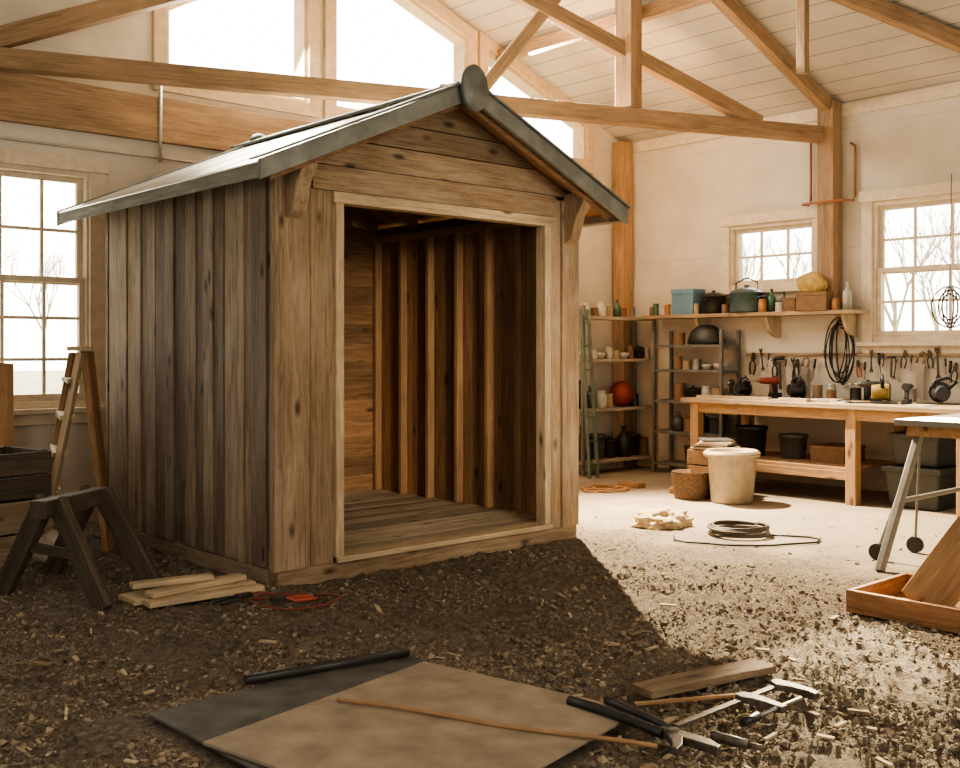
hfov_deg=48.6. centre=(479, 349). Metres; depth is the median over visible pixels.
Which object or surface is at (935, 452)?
storage tote
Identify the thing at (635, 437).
bucket
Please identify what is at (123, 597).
plank
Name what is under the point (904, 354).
pliers
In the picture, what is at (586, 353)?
bowl
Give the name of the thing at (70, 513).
sawhorse
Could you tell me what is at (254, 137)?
roof vent
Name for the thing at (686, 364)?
can
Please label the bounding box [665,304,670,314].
tin can
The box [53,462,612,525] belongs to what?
baseboard
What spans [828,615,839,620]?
scrap
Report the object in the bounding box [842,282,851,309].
bottle
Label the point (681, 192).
wall
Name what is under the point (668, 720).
scrap
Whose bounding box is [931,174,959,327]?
pendant lamp
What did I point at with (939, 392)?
saw
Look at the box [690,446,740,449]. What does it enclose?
sheet
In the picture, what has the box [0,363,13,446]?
leaning board
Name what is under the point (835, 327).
cable coil
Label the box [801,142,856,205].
pipe
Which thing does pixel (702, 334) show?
domed lid
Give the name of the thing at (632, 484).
wood block
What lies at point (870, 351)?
wrench
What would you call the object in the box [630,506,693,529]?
rag
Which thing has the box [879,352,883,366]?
pliers
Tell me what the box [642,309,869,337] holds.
wall shelf
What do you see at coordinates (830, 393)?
tin can
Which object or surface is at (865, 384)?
drill
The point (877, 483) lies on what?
baseboard
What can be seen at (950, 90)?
trim
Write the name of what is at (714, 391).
can
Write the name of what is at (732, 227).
window
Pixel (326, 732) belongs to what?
plywood sheet
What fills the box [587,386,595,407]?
jug
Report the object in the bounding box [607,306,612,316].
can
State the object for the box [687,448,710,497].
wooden crate
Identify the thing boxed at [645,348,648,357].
cup
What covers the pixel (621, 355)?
bowl
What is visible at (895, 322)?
bare tree
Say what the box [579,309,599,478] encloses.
ladder
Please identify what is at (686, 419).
can
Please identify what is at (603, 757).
chips
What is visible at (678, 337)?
tin can
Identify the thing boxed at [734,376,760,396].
saw
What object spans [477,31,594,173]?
window
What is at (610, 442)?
pot
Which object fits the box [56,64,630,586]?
shed
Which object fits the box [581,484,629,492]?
coiled rope
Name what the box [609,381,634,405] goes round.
ball
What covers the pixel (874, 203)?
window
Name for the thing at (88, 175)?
window
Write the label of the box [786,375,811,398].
saw
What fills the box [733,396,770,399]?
wood offcut
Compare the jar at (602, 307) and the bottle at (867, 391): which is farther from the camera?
the jar at (602, 307)
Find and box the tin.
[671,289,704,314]
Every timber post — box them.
[613,141,632,465]
[817,100,841,309]
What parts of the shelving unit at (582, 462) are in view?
post, shelf, shelf, shelf, shelf, post, post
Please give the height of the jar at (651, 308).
0.104 m
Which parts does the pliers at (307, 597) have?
handle, handle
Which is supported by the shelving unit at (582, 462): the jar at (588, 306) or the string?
the jar at (588, 306)
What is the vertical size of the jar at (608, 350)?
0.140 m
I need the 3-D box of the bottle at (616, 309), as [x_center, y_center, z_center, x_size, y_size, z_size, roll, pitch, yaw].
[1.587,-0.480,12.336,0.080,0.200,0.079,0,0,-42]
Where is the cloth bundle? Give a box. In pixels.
[796,271,827,291]
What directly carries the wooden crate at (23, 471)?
on the wooden crate at (13, 513)
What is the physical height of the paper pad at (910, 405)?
0.008 m
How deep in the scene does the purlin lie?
10.46 m
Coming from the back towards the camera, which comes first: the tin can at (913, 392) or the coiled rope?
the coiled rope
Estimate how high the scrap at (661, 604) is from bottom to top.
0.010 m
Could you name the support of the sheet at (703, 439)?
on the sheet at (700, 442)
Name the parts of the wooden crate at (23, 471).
corner post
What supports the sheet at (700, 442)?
on the sheet at (698, 444)
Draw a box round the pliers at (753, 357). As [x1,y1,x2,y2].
[749,352,755,374]
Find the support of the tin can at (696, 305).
on the wall shelf at (849, 317)
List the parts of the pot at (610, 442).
lid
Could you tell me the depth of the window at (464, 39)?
11.03 m
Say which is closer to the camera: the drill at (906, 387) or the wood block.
the drill at (906, 387)
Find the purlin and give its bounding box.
[495,0,713,61]
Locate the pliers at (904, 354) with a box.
[900,350,906,368]
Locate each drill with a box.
[726,379,734,395]
[747,377,781,397]
[847,381,882,401]
[901,383,913,404]
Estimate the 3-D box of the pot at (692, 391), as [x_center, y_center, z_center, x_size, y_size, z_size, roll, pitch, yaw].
[2.406,0.484,11.989,0.228,0.172,0.212,0,0,0]
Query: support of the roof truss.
attached to the ceiling
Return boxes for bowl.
[579,352,588,358]
[597,353,605,358]
[619,353,629,358]
[701,364,712,369]
[713,364,726,369]
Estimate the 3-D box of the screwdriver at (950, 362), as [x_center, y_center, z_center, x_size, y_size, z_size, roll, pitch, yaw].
[4.432,0.226,10.023,0.032,0.253,0.032,0,0,-6]
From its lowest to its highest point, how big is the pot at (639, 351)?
0.162 m
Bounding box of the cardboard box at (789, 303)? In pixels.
[782,297,795,310]
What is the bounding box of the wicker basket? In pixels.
[671,469,709,500]
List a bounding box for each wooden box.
[795,291,833,310]
[810,442,865,463]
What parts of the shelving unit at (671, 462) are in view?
post, post, shelf, shelf, shelf, shelf, shelf, post, post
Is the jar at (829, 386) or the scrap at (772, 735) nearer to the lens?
the scrap at (772, 735)
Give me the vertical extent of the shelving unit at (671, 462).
1.620 m
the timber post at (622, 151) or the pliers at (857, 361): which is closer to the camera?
the pliers at (857, 361)
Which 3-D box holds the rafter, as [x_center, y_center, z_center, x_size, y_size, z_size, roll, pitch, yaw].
[2.019,-3.266,9.475,4.426,1.798,0.110,0,0,-42]
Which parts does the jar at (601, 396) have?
lid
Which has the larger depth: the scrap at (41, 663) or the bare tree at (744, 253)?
the bare tree at (744, 253)
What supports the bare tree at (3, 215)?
on the ground
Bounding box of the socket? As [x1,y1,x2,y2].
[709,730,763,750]
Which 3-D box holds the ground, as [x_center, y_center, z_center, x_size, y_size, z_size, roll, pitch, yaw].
[-6.321,1.750,14.493,130.000,0.100,150.000,0,0,-42]
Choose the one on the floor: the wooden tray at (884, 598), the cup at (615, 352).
the wooden tray at (884, 598)
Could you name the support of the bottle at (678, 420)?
on the shelving unit at (671, 462)
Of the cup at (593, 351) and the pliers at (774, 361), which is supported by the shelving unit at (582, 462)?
the cup at (593, 351)
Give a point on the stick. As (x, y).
(344, 700)
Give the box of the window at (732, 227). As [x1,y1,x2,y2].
[716,207,816,302]
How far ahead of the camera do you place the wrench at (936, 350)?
10.11 m
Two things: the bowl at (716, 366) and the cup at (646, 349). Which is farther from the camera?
the cup at (646, 349)
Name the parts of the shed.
roof panel, door frame, door sill, wall plate, door frame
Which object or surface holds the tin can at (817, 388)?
on the workbench
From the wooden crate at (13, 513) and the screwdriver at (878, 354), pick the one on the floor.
the wooden crate at (13, 513)
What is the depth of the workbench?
9.84 m
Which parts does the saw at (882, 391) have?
handle, plate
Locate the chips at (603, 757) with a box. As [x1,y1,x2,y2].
[0,516,959,767]
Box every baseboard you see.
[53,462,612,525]
[637,456,887,491]
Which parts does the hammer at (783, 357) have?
handle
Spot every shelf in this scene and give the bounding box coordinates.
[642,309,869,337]
[756,450,893,470]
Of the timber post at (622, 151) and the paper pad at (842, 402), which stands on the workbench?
the paper pad at (842, 402)
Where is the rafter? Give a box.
[711,0,832,111]
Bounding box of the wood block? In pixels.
[618,480,644,487]
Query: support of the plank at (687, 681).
on the floor
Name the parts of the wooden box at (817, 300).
lid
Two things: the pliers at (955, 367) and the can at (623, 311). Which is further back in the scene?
the can at (623, 311)
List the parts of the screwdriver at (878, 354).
handle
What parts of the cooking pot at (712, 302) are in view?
lid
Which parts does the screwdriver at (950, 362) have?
handle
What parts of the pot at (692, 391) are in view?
lid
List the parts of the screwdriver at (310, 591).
handle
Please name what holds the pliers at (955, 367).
hanging from the wall at (681, 192)
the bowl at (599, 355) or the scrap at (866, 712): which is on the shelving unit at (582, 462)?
the bowl at (599, 355)
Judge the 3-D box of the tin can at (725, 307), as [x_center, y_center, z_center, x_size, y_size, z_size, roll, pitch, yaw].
[2.685,-0.450,11.649,0.080,0.100,0.079,0,0,-42]
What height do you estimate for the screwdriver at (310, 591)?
0.034 m
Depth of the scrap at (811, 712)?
4.03 m
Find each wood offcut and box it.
[696,395,732,398]
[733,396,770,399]
[778,397,809,401]
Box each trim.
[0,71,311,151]
[633,82,959,153]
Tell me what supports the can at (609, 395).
on the shelving unit at (582, 462)
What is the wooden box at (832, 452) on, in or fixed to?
on the workbench
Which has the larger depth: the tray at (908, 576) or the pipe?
the pipe
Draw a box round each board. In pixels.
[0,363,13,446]
[902,514,959,607]
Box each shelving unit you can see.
[579,315,655,476]
[652,330,740,471]
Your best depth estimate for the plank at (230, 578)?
5.99 m
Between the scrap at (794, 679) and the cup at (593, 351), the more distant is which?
the cup at (593, 351)
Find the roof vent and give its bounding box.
[249,134,264,144]
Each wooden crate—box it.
[0,446,50,501]
[0,498,47,568]
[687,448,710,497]
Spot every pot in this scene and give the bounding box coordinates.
[604,435,617,457]
[633,345,644,357]
[684,385,700,397]
[701,290,725,313]
[728,277,765,312]
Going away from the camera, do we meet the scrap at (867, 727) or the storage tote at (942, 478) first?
the scrap at (867, 727)
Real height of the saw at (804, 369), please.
0.396 m
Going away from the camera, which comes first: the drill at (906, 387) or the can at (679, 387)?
the drill at (906, 387)
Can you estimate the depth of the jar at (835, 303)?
10.63 m
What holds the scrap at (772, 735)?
on the floor
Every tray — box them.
[846,572,959,633]
[904,572,913,582]
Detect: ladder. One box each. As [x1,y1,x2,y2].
[44,346,114,552]
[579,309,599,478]
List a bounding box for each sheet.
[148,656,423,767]
[203,661,621,767]
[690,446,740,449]
[693,444,737,447]
[696,442,734,446]
[697,437,734,441]
[699,441,731,443]
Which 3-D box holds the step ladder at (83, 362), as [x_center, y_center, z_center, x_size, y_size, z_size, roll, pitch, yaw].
[-2.889,0.690,7.589,0.522,1.431,0.847,0,0,-22]
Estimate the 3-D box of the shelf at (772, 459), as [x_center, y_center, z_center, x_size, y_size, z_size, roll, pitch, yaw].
[3.134,1.085,10.560,0.930,0.030,1.700,0,0,-42]
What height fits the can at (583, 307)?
0.120 m
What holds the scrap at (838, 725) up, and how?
on the floor
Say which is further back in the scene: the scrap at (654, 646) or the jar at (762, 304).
the jar at (762, 304)
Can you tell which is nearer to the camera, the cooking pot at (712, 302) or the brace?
the brace
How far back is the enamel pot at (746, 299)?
11.36 m
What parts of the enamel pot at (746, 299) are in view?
lid, carry handle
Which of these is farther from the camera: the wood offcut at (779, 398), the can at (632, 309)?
the can at (632, 309)
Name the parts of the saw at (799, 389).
handle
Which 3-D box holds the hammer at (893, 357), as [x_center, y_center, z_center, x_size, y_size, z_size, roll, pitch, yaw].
[4.036,0.165,10.463,0.022,0.208,0.098,0,1,-42]
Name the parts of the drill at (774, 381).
handle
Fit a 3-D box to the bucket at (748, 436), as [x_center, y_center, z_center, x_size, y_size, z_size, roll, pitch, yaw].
[2.763,0.920,10.830,0.336,0.300,0.333,0,0,-42]
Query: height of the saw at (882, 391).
0.271 m
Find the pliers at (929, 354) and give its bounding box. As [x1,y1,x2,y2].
[927,350,933,368]
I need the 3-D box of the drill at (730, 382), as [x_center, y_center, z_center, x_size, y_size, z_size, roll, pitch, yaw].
[2.536,0.393,10.804,0.070,0.194,0.320,0,0,22]
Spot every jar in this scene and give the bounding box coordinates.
[583,303,590,315]
[595,390,606,407]
[597,302,606,315]
[604,347,612,358]
[623,306,630,316]
[627,346,633,358]
[649,307,652,314]
[660,308,664,314]
[674,356,682,368]
[701,386,710,394]
[758,299,766,311]
[826,384,836,398]
[831,298,839,309]
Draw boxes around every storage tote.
[881,463,955,511]
[886,431,955,467]
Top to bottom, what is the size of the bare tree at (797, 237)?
8.188 m
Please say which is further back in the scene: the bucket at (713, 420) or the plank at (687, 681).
the bucket at (713, 420)
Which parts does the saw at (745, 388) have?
handle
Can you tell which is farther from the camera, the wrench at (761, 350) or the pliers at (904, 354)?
the wrench at (761, 350)
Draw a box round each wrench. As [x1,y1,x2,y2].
[759,348,764,370]
[791,357,795,376]
[869,350,872,372]
[892,358,897,379]
[935,347,940,378]
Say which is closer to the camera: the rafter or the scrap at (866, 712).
the scrap at (866, 712)
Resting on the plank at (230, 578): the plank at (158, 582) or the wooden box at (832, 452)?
the plank at (158, 582)
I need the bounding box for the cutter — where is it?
[566,695,720,755]
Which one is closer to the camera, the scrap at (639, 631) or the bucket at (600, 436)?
the scrap at (639, 631)
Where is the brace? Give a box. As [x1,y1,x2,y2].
[830,0,959,53]
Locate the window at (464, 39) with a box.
[323,0,477,119]
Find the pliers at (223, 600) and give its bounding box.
[212,592,251,604]
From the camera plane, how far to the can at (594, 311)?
12.08 m
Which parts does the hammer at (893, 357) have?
handle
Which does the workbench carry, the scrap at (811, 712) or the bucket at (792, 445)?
the bucket at (792, 445)
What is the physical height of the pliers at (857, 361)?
0.179 m
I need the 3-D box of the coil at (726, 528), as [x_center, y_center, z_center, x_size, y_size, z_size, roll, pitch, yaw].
[1.954,1.353,8.051,0.470,0.088,0.472,0,0,44]
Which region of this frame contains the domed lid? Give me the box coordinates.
[687,325,725,344]
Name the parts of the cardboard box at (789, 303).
lid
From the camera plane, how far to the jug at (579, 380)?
11.93 m
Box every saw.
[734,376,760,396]
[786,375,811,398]
[801,357,809,382]
[871,374,897,403]
[915,351,926,398]
[916,376,959,404]
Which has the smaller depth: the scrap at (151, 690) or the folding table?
the scrap at (151, 690)
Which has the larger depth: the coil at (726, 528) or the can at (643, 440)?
the can at (643, 440)
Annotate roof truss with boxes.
[0,0,823,142]
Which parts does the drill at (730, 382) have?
handle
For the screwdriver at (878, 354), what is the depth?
10.54 m
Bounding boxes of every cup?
[592,350,596,358]
[613,350,618,358]
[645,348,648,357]
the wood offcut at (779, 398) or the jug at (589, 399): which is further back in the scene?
the jug at (589, 399)
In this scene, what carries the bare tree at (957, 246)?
on the ground
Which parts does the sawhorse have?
leg, leg, leg, leg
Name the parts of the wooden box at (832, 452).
lid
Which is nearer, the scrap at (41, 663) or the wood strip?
the wood strip
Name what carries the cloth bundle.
on the wooden box at (817, 300)
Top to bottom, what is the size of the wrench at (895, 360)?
0.212 m
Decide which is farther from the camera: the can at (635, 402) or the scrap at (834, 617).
the can at (635, 402)
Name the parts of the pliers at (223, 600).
handle, handle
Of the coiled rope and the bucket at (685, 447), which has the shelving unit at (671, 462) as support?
the bucket at (685, 447)
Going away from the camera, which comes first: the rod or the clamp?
the clamp
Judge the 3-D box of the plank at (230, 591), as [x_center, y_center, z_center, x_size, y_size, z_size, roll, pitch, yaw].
[-1.530,1.370,5.943,0.681,0.032,0.090,0,0,-39]
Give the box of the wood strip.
[634,692,739,705]
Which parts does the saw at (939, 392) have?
plate, handle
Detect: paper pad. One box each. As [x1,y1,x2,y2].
[810,398,844,401]
[829,401,857,403]
[901,404,937,406]
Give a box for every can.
[579,305,585,315]
[591,308,597,315]
[606,393,612,407]
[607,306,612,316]
[620,308,626,316]
[630,394,638,405]
[631,308,634,316]
[639,437,646,453]
[653,304,658,314]
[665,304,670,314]
[673,332,684,344]
[674,382,685,399]
[683,361,690,368]
[683,417,689,431]
[691,359,701,369]
[694,303,698,313]
[711,388,727,395]
[722,304,728,312]
[775,302,782,311]
[812,384,822,397]
[827,390,835,398]
[850,387,861,399]
[909,388,916,401]
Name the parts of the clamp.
handle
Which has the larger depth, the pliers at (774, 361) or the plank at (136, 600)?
the pliers at (774, 361)
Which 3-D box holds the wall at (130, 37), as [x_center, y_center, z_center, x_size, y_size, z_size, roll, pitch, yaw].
[-3.094,-1.276,8.854,13.250,5.952,0.200,0,0,-42]
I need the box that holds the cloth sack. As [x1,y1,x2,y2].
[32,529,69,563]
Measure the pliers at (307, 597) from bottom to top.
0.022 m
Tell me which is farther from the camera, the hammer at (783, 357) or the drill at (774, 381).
the hammer at (783, 357)
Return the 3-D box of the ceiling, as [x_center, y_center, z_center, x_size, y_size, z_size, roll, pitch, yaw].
[0.882,-2.619,4.662,13.550,3.407,11.750,0,0,-42]
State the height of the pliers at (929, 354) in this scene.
0.184 m
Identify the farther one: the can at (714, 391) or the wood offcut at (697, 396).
the can at (714, 391)
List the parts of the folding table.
caster stem, leg, caster stem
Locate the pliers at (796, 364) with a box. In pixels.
[792,359,799,380]
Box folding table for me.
[868,413,959,571]
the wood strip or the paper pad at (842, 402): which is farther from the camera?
the paper pad at (842, 402)
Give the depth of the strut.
9.14 m
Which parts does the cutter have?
handle, handle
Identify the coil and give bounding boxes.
[706,520,770,538]
[824,317,854,384]
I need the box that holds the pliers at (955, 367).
[950,362,957,382]
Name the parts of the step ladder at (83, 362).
rail, rail, leg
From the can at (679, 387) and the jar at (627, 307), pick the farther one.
the jar at (627, 307)
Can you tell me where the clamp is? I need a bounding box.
[672,679,818,727]
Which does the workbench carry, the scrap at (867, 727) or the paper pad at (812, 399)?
the paper pad at (812, 399)
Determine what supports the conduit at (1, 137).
attached to the wall at (130, 37)
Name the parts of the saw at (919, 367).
blade, handle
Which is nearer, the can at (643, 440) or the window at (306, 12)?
the window at (306, 12)
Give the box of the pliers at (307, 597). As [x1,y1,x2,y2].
[269,594,318,601]
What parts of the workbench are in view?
leg, leg, rail, leg, leg, leg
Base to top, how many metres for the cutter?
0.045 m
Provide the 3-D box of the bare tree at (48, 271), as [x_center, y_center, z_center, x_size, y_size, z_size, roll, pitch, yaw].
[-22.463,-1.819,53.895,5.255,7.139,2.397,0,0,35]
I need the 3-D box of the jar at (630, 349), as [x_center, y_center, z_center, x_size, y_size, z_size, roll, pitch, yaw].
[1.771,0.025,12.536,0.080,0.150,0.079,0,0,-42]
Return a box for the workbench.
[681,395,959,517]
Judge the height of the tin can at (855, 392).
0.120 m
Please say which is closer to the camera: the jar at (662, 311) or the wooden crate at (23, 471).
the wooden crate at (23, 471)
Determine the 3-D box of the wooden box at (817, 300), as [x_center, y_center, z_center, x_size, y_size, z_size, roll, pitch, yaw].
[3.399,-0.495,10.811,0.152,0.190,0.352,0,0,-42]
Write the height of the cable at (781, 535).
0.016 m
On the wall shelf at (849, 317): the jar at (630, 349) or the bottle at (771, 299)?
the bottle at (771, 299)
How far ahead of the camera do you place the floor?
5.42 m
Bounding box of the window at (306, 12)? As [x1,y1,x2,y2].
[152,0,319,118]
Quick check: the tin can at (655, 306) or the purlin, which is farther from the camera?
the tin can at (655, 306)
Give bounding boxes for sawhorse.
[0,484,160,610]
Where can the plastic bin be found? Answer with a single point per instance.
(731, 470)
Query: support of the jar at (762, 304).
on the wall shelf at (849, 317)
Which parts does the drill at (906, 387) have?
handle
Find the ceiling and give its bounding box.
[438,0,959,142]
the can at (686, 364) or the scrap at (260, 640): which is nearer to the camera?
the scrap at (260, 640)
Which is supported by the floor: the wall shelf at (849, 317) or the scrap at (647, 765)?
the scrap at (647, 765)
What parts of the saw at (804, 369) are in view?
blade, handle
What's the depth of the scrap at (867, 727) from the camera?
3.86 m
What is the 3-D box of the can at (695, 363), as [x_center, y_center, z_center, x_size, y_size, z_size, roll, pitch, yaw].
[2.432,0.160,11.959,0.120,0.120,0.119,0,0,-42]
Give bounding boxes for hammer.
[771,356,784,389]
[887,356,895,376]
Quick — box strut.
[797,0,808,74]
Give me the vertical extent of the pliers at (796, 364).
0.243 m
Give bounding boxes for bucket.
[589,433,605,458]
[627,433,640,455]
[683,445,689,463]
[707,415,728,433]
[735,425,767,455]
[778,433,808,458]
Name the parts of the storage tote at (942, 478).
lid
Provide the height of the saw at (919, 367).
0.466 m
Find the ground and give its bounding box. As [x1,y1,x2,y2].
[14,370,64,394]
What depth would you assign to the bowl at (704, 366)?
11.80 m
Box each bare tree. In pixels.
[2,215,25,262]
[3,243,74,330]
[742,231,781,280]
[763,229,810,277]
[885,206,959,330]
[885,213,959,329]
[903,204,959,286]
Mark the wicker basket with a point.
(687, 485)
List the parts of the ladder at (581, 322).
rail, rail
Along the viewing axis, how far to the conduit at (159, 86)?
8.96 m
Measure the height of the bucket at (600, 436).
0.280 m
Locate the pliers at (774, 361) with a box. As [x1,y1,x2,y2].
[772,360,777,376]
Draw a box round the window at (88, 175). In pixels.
[0,147,108,425]
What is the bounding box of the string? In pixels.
[234,593,340,609]
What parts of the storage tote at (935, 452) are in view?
lid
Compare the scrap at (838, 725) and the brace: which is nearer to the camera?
the scrap at (838, 725)
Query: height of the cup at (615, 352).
0.100 m
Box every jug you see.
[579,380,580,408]
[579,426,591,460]
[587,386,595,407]
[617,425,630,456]
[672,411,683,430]
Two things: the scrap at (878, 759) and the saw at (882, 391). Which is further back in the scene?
the saw at (882, 391)
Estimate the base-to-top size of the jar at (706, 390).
0.170 m
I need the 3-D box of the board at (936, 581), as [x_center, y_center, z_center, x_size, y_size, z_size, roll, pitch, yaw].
[2.540,1.103,5.638,0.671,0.727,0.262,0,0,-3]
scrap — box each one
[32,661,51,665]
[143,689,154,694]
[259,639,276,643]
[629,630,641,635]
[638,763,654,767]
[644,645,658,650]
[660,603,676,606]
[662,717,673,723]
[756,648,769,651]
[763,732,777,740]
[793,678,804,681]
[806,710,820,716]
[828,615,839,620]
[833,720,846,728]
[847,708,868,714]
[866,726,877,731]
[874,757,893,767]
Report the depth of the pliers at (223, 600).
5.80 m
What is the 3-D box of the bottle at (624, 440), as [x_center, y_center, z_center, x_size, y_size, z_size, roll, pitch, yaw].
[1.675,1.060,12.408,0.160,0.360,0.158,0,0,-42]
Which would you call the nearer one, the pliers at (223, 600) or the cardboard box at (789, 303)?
the pliers at (223, 600)
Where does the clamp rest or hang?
on the floor
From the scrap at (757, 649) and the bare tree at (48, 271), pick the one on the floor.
the scrap at (757, 649)
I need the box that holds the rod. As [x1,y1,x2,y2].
[243,647,409,684]
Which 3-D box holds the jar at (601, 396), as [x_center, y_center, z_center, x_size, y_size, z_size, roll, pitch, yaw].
[1.385,0.560,12.172,0.140,0.200,0.139,0,0,-42]
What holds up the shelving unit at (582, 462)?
on the floor
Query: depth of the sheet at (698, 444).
10.11 m
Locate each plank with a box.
[118,584,177,601]
[127,579,255,605]
[129,573,213,589]
[144,583,264,608]
[145,573,245,598]
[631,658,775,699]
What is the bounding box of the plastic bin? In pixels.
[703,448,760,504]
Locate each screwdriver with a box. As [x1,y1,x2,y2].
[307,590,325,603]
[877,353,880,373]
[948,361,951,385]
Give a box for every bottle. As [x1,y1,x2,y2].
[613,300,619,316]
[767,289,775,311]
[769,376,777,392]
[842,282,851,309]
[864,380,870,399]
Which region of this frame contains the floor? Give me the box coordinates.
[0,465,959,767]
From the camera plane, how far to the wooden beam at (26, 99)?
8.78 m
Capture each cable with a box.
[673,534,820,546]
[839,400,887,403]
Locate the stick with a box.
[337,697,657,748]
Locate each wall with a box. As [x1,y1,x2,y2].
[0,0,618,494]
[631,81,959,476]
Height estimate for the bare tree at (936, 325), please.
8.391 m
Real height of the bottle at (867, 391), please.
0.200 m
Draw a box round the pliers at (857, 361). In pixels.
[856,360,861,377]
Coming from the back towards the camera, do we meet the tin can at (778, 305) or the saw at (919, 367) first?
the tin can at (778, 305)
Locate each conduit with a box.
[0,136,196,162]
[158,85,161,162]
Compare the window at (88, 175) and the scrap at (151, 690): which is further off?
the window at (88, 175)
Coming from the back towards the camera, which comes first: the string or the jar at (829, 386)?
the jar at (829, 386)
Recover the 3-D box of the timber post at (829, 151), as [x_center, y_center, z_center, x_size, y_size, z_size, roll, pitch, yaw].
[3.572,-1.466,10.873,0.180,2.128,0.180,0,0,-42]
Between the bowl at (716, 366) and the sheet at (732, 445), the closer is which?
the sheet at (732, 445)
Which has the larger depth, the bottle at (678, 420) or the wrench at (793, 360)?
the bottle at (678, 420)

